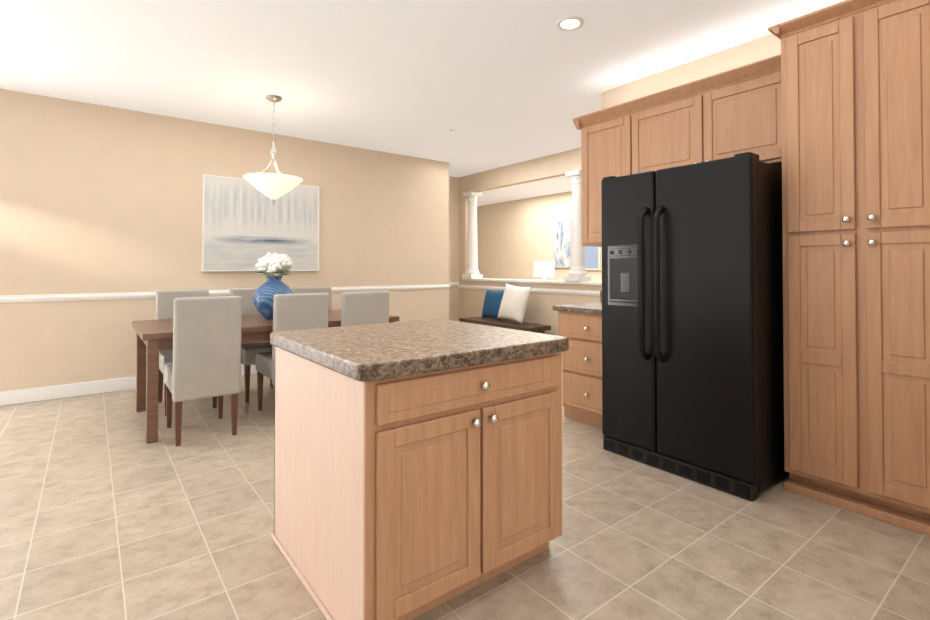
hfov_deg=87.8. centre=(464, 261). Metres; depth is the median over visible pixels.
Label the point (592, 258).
window
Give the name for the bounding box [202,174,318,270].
painting
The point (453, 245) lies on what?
wall
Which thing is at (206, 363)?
chair
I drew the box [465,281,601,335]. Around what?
wall
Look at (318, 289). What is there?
chair
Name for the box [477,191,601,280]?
wall
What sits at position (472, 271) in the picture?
column
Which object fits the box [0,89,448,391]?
wall
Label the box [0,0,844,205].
ceiling
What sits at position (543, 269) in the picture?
table lamp
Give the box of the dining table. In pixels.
[132,310,398,443]
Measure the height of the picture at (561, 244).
0.980 m
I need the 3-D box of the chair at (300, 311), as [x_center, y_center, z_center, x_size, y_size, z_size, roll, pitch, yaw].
[-1.450,0.760,4.035,0.424,1.010,0.588,1,-1,-38]
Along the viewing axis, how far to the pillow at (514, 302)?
6.77 m
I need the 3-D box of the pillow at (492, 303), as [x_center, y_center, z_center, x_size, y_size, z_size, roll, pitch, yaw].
[0.438,0.649,7.371,0.191,0.446,0.460,1,-1,-38]
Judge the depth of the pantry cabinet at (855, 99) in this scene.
2.40 m
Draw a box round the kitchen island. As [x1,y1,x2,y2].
[270,319,568,619]
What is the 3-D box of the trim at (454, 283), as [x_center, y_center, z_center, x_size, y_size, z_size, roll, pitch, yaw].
[-0.425,0.383,8.171,0.830,0.065,0.024,1,-1,-38]
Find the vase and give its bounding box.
[253,253,292,318]
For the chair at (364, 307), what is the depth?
4.12 m
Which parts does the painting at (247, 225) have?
framed painting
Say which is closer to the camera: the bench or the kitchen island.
the kitchen island
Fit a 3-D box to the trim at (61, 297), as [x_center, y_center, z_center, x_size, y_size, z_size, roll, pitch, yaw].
[-3.797,0.334,4.482,9.020,0.065,0.024,1,-1,-38]
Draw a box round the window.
[584,246,600,269]
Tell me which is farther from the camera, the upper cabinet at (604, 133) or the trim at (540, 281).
the trim at (540, 281)
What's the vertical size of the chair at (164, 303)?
1.010 m
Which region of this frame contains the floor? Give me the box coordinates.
[0,374,929,619]
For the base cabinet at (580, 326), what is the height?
1.010 m
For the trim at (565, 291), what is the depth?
6.79 m
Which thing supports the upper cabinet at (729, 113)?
attached to the wall block
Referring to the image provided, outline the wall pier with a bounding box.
[459,176,467,317]
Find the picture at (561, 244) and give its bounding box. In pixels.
[553,220,570,267]
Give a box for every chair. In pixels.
[156,289,216,415]
[164,296,241,446]
[230,288,272,402]
[255,293,328,413]
[291,286,331,309]
[341,291,389,325]
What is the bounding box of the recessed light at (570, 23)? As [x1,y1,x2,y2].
[556,16,583,30]
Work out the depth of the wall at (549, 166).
7.17 m
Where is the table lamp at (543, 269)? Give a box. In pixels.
[534,262,553,279]
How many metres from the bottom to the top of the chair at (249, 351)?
1.010 m
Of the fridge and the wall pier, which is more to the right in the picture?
the fridge
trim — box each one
[0,284,449,302]
[449,282,459,285]
[458,285,599,295]
[462,278,601,284]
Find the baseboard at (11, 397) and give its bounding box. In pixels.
[0,364,256,405]
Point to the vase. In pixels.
(269, 288)
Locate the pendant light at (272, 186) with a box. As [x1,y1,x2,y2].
[243,95,302,204]
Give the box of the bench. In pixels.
[459,317,550,333]
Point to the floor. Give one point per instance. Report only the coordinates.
(107, 512)
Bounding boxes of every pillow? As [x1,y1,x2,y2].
[481,289,503,319]
[497,283,531,323]
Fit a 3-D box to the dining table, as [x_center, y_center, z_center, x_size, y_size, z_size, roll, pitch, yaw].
[-1.729,0.889,4.328,2.010,0.760,1.050,1,-1,-38]
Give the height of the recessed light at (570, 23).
0.009 m
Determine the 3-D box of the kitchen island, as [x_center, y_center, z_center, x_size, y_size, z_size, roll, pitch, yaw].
[-0.220,0.780,2.110,0.963,0.920,0.987,1,-1,-38]
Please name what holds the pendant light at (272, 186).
hanging from the ceiling
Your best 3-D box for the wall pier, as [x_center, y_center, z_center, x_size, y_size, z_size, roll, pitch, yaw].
[-0.005,-0.077,8.410,0.120,2.800,0.170,1,-1,-38]
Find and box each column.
[462,191,482,277]
[564,170,590,280]
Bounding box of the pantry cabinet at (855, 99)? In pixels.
[768,0,929,535]
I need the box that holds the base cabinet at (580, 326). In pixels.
[553,291,601,426]
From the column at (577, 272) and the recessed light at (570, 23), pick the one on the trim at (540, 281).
the column at (577, 272)
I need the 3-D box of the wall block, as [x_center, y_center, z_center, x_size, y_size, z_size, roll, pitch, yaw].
[2.558,-0.138,3.821,1.450,2.800,2.465,1,-1,-38]
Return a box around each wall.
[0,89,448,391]
[449,176,458,320]
[465,147,580,191]
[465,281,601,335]
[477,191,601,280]
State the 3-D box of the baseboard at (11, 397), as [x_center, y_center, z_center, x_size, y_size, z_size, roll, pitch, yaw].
[-3.800,1.209,4.474,9.020,0.125,0.016,1,-1,-38]
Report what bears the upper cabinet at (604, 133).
attached to the wall block
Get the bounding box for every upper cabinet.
[576,102,627,246]
[628,54,781,174]
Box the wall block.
[601,34,780,109]
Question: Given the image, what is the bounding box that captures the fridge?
[601,152,788,501]

